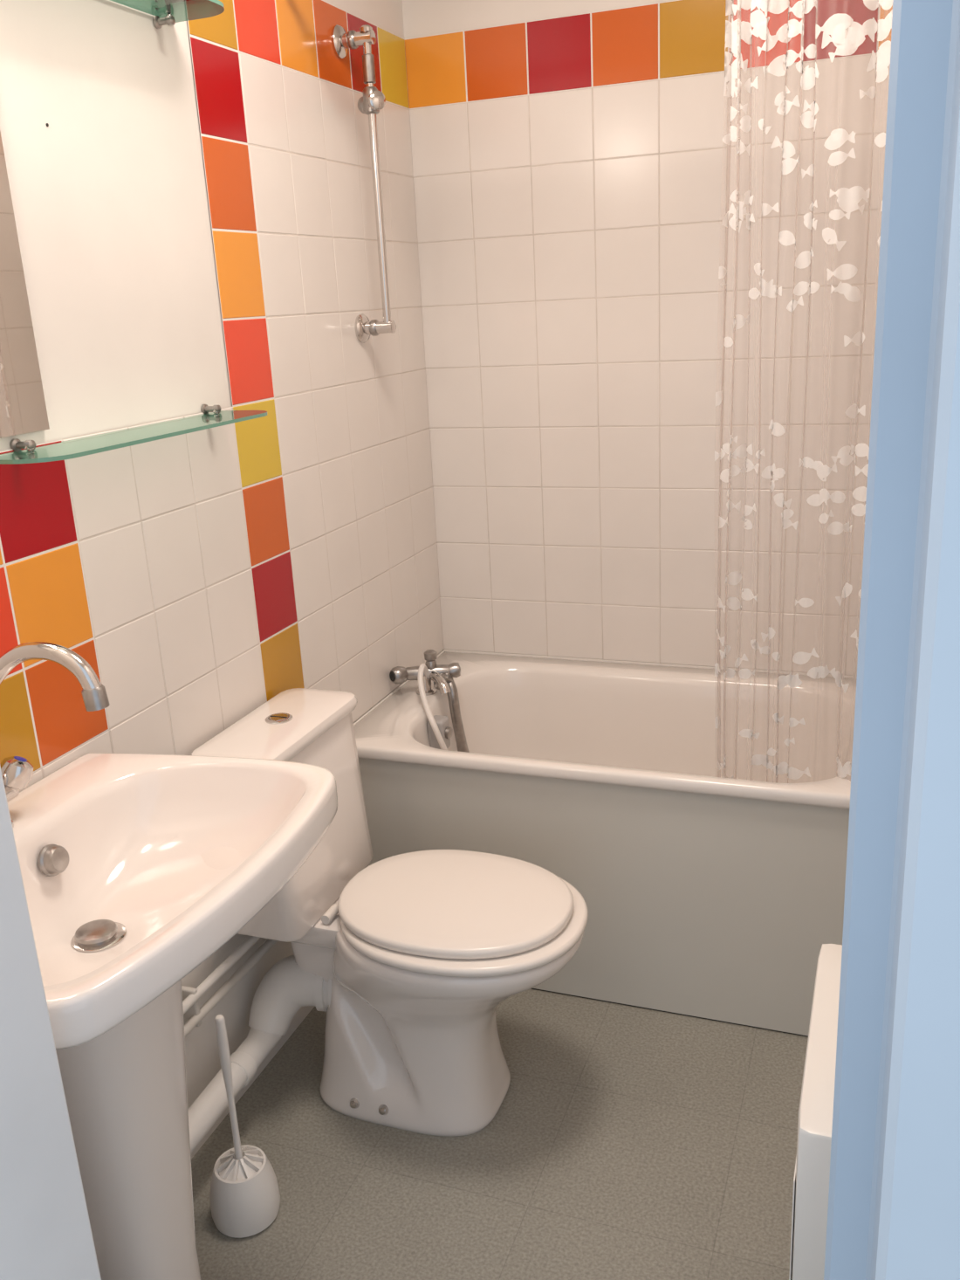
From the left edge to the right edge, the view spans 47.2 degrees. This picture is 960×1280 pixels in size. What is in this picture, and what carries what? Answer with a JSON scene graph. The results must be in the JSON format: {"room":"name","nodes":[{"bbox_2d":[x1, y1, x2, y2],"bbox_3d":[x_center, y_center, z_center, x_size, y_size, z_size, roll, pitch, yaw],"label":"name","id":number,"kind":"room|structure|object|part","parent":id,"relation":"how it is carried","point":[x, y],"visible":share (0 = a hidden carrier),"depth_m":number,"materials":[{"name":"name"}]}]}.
{"room":"bathroom","nodes":[
{"label":"bathroom","id":0,"kind":"room"},
{"bbox_2d":[0,0,441,1158],"bbox_3d":[-0.527,-0.342,1.932,0.100,2.500,2.000,3,18,20],"label":"wall","id":1,"kind":"structure","parent":0,"point":[111,208],"depth_m":1.68,"materials":[{"name":"paint"}]},
{"bbox_2d":[0,130,49,438],"bbox_3d":[-0.724,-0.516,1.202,0.006,0.636,0.568,3,18,20],"label":"wall mirror","id":2,"kind":"object","parent":1,"relation":"attached to","point":[23,408],"visible":1,"depth_m":1.48,"materials":[{"name":"silver metal"}]},
{"bbox_2d":[110,0,224,28],"bbox_3d":[-0.537,-0.902,1.483,0.124,0.032,0.585,3,18,20],"label":"glass shelf","id":3,"kind":"object","parent":1,"relation":"attached to","point":[170,12],"visible":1,"depth_m":1.71,"materials":[{"name":"green glass"}]},
{"bbox_3d":[-0.494,-0.971,1.722,0.032,0.018,0.018,3,18,20],"label":"bracket arm","id":4,"kind":"part","parent":3,"relation":"part of","materials":[{"name":"silver metal"}]},
{"bbox_2d":[0,0,443,791],"bbox_3d":[-0.473,-0.400,1.915,0.001,1.500,1.950,3,18,20],"label":"tiling","id":5,"kind":"object","parent":1,"relation":"attached to","point":[203,577],"visible":0.88,"depth_m":2.08,"materials":[{"name":"white tile"}]},
{"bbox_2d":[0,404,267,464],"bbox_3d":[-0.506,-0.318,1.665,0.124,0.030,0.585,3,18,20],"label":"glass shelf","id":6,"kind":"object","parent":5,"relation":"attached to","point":[88,445],"visible":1,"depth_m":1.58,"materials":[{"name":"green glass"}]},
{"bbox_3d":[-0.621,-0.265,1.494,0.032,0.018,0.018,3,18,20],"label":"bracket arm","id":7,"kind":"part","parent":6,"relation":"part of","materials":[{"name":"silver metal"}]},
{"bbox_3d":[-0.464,-0.400,1.899,0.032,0.018,0.018,3,18,20],"label":"bracket arm","id":8,"kind":"part","parent":6,"relation":"part of","materials":[{"name":"silver metal"}]},
{"bbox_2d":[330,24,396,343],"bbox_3d":[-0.230,-0.960,2.333,0.105,0.632,0.081,3,18,20],"label":"slide rail","id":9,"kind":"object","parent":5,"relation":"attached to","point":[373,99],"visible":1,"depth_m":2.30,"materials":[{"name":"silver metal"}]},
{"bbox_3d":[-0.214,-1.108,2.256,0.036,0.036,0.030,-12,19,-27],"label":"slider knob","id":10,"kind":"part","parent":9,"relation":"part of","materials":[{"name":"silver metal"}]},
{"bbox_2d":[715,0,894,779],"bbox_3d":[0.222,-0.465,2.063,1.194,1.569,0.042,4,18,20],"label":"shower curtain","id":11,"kind":"object","parent":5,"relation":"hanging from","point":[847,35],"visible":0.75,"depth_m":1.85,"materials":[{"name":"white plastic"}]},
{"bbox_2d":[181,935,278,1038],"bbox_3d":[-0.529,0.664,1.890,0.038,0.076,1.230,3,18,20],"label":"pipes","id":12,"kind":"object","parent":1,"relation":"attached to","point":[193,1014],"visible":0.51,"depth_m":1.98,"materials":[{"name":"white plastic"}]},
{"bbox_2d":[191,988,808,1279],"bbox_3d":[0.311,1.158,1.264,2.300,0.050,3.700,3,18,20],"label":"floor","id":13,"kind":"structure","parent":0,"point":[623,1142],"depth_m":1.95,"materials":[{"name":"tile"}]},
{"bbox_2d":[7,753,337,1279],"bbox_3d":[-0.449,0.659,1.487,0.453,0.846,0.594,3,18,20],"label":"washbasin","id":14,"kind":"object","parent":13,"relation":"on","point":[136,869],"visible":0.94,"depth_m":1.44,"materials":[{"name":"white ceramic"}]},
{"bbox_3d":[-0.558,0.290,1.440,0.026,0.042,0.042,3,18,20],"label":"plug knob","id":15,"kind":"part","parent":14,"relation":"part of","materials":[{"name":"silver metal"}]},
{"bbox_2d":[0,641,110,828],"bbox_3d":[-0.552,0.126,1.350,0.246,0.264,0.145,3,18,20],"label":"mixer tap","id":16,"kind":"object","parent":14,"relation":"on","point":[17,771],"visible":0.95,"depth_m":1.29,"materials":[{"name":"silver metal"}]},
{"bbox_3d":[-0.613,0.179,1.446,0.045,0.052,0.047,3,18,20],"label":"handle","id":17,"kind":"part","parent":16,"relation":"part of","materials":[{"name":"silver metal"}]},
{"bbox_3d":[-0.547,0.098,1.339,0.224,0.203,0.021,3,18,20],"label":"spout","id":18,"kind":"part","parent":16,"relation":"part of","materials":[{"name":"silver metal"}]},
{"bbox_2d":[7,753,337,1049],"bbox_3d":[-0.465,0.363,1.395,0.453,0.226,0.594,3,18,20],"label":"basin","id":19,"kind":"object","parent":14,"relation":"in","point":[136,869],"depth_m":1.47,"materials":[{"name":"white ceramic"}]},
{"bbox_2d":[209,1144,280,1238],"bbox_3d":[-0.401,0.921,1.857,0.116,0.122,0.116,3,18,20],"label":"toilet brush holder","id":20,"kind":"object","parent":13,"relation":"on","point":[246,1207],"depth_m":1.82,"materials":[{"name":"white plastic"}]},
{"bbox_3d":[-0.427,0.878,1.836,0.033,0.026,0.004,-8,18,-14],"label":"cap fin","id":21,"kind":"part","parent":20,"relation":"part of","materials":[{"name":"white plastic"}]},
{"bbox_3d":[-0.426,0.874,1.851,0.033,0.026,0.004,3,18,20],"label":"cap fin","id":22,"kind":"part","parent":20,"relation":"part of","materials":[{"name":"white plastic"}]},
{"bbox_3d":[-0.419,0.882,1.824,0.004,0.026,0.033,10,22,37],"label":"cap fin","id":23,"kind":"part","parent":20,"relation":"part of","materials":[{"name":"white plastic"}]},
{"bbox_2d":[214,1014,243,1162],"bbox_3d":[-0.410,0.743,1.801,0.017,0.295,0.017,3,18,20],"label":"handle","id":24,"kind":"object","parent":20,"relation":"in","point":[222,1036],"depth_m":1.78,"materials":[{"name":"white plastic"}]},
{"bbox_3d":[-0.404,0.883,1.819,0.004,0.026,0.033,-2,17,3],"label":"cap fin","id":25,"kind":"part","parent":20,"relation":"part of","materials":[{"name":"white plastic"}]},
{"bbox_2d":[219,1154,262,1181],"bbox_3d":[-0.403,0.882,1.844,0.072,0.021,0.072,3,18,20],"label":"brush","id":26,"kind":"object","parent":20,"relation":"in","point":[241,1176],"depth_m":1.83,"materials":[{"name":"white plastic"}]},
{"bbox_3d":[-0.390,0.881,1.823,0.004,0.026,0.033,-14,20,-31],"label":"cap fin","id":27,"kind":"part","parent":20,"relation":"part of","materials":[{"name":"white plastic"}]},
{"bbox_3d":[-0.388,0.869,1.860,0.004,0.026,0.033,10,22,37],"label":"cap fin","id":28,"kind":"part","parent":20,"relation":"part of","materials":[{"name":"white plastic"}]},
{"bbox_3d":[-0.381,0.877,1.834,0.033,0.026,0.004,3,18,20],"label":"cap fin","id":29,"kind":"part","parent":20,"relation":"part of","materials":[{"name":"white plastic"}]},
{"bbox_3d":[-0.380,0.872,1.848,0.033,0.026,0.004,-8,18,-14],"label":"cap fin","id":30,"kind":"part","parent":20,"relation":"part of","materials":[{"name":"white plastic"}]},
{"bbox_2d":[191,688,588,1136],"bbox_3d":[-0.123,0.516,2.038,0.654,0.760,0.380,3,18,20],"label":"toilet","id":31,"kind":"object","parent":13,"relation":"on","point":[410,959],"visible":0.97,"depth_m":2.00,"materials":[{"name":"white ceramic"}]},
{"bbox_2d":[187,1027,282,1154],"bbox_3d":[-0.541,0.877,1.770,0.062,0.088,0.783,3,18,20],"label":"pipe","id":32,"kind":"object","parent":31,"relation":"attached to","point":[212,1102],"visible":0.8,"depth_m":1.97,"materials":[{"name":"white plastic"}]},
{"bbox_3d":[-0.370,0.161,2.016,0.166,0.034,0.364,3,18,20],"label":"tank lid","id":33,"kind":"part","parent":31,"relation":"part of","materials":[{"name":"white ceramic"}]},
{"bbox_2d":[248,954,331,1035],"bbox_3d":[-0.338,0.684,2.123,0.194,0.152,0.172,3,18,20],"label":"outlet","id":34,"kind":"object","parent":31,"relation":"attached to","point":[292,983],"depth_m":2.08,"materials":[{"name":"white plastic"}]},
{"bbox_3d":[-0.352,0.331,2.065,0.169,0.326,0.344,3,18,20],"label":"tank","id":35,"kind":"part","parent":31,"relation":"part of","materials":[{"name":"white ceramic"}]},
{"bbox_3d":[-0.060,0.691,2.072,0.527,0.398,0.376,3,18,20],"label":"bowl","id":36,"kind":"part","parent":31,"relation":"part of","materials":[{"name":"white ceramic"}]},
{"bbox_3d":[-0.045,0.470,1.992,0.431,0.026,0.342,3,18,20],"label":"seat lid","id":37,"kind":"part","parent":31,"relation":"part of","materials":[{"name":"white plastic"}]},
{"bbox_2d":[353,649,857,1036],"bbox_3d":[0.358,0.425,2.585,1.196,0.559,0.670,3,18,20],"label":"bathtub","id":38,"kind":"object","parent":13,"relation":"on","point":[706,894],"visible":0.79,"depth_m":2.32,"materials":[{"name":"white ceramic"}]},
{"bbox_2d":[389,649,469,752],"bbox_3d":[-0.094,0.182,2.662,0.161,0.300,0.220,-14,20,-31],"label":"mixer tap","id":39,"kind":"object","parent":38,"relation":"on","point":[442,675],"visible":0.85,"depth_m":2.66,"materials":[{"name":"silver metal"}]},
{"bbox_3d":[-0.098,0.104,2.646,0.025,0.043,0.093,-11,19,-24],"label":"spout","id":40,"kind":"part","parent":39,"relation":"part of","materials":[{"name":"silver metal"}]},
{"bbox_3d":[-0.073,0.218,2.581,0.012,0.029,0.028,3,18,20],"label":"overflow knob","id":41,"kind":"part","parent":38,"relation":"part of","materials":[{"name":"silver metal"}]},
{"bbox_2d":[401,0,893,675],"bbox_3d":[0.443,-0.615,2.643,1.400,2.500,0.104,3,18,20],"label":"wall","id":42,"kind":"structure","parent":0,"point":[571,159],"depth_m":2.58,"materials":[{"name":"tile"}]},
{"bbox_3d":[0.360,0.042,0.544,0.040,2.500,0.090,3,18,20],"label":"wall","id":43,"kind":"structure","parent":0,"visible":0},
{"bbox_2d":[824,0,959,1279],"bbox_3d":[0.292,0.220,0.657,0.146,2.100,0.071,3,18,20],"label":"door frame","id":44,"kind":"structure","parent":43,"relation":"attached to","point":[894,1209],"depth_m":0.61,"materials":[{"name":"paint"}]},
{"bbox_3d":[0.692,-0.268,1.486,0.100,2.500,2.000,3,18,20],"label":"wall","id":45,"kind":"structure","parent":0,"visible":0},
{"bbox_2d":[789,943,842,1279],"bbox_3d":[0.501,0.707,1.468,0.134,0.430,0.400,3,18,20],"label":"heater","id":46,"kind":"object","parent":45,"relation":"attached to","point":[812,1173],"visible":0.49,"depth_m":1.29,"materials":[{"name":"white metal"}]},
{"bbox_3d":[-0.709,-0.023,0.935,0.480,2.500,0.090,3,18,20],"label":"wall","id":47,"kind":"structure","parent":0,"visible":0},
{"bbox_2d":[0,765,101,1279],"bbox_3d":[-0.450,0.184,0.901,0.061,2.100,0.125,3,18,20],"label":"door frame","id":48,"kind":"structure","parent":47,"relation":"attached to","point":[45,1230],"depth_m":0.98,"materials":[{"name":"white paint"}]}
]}

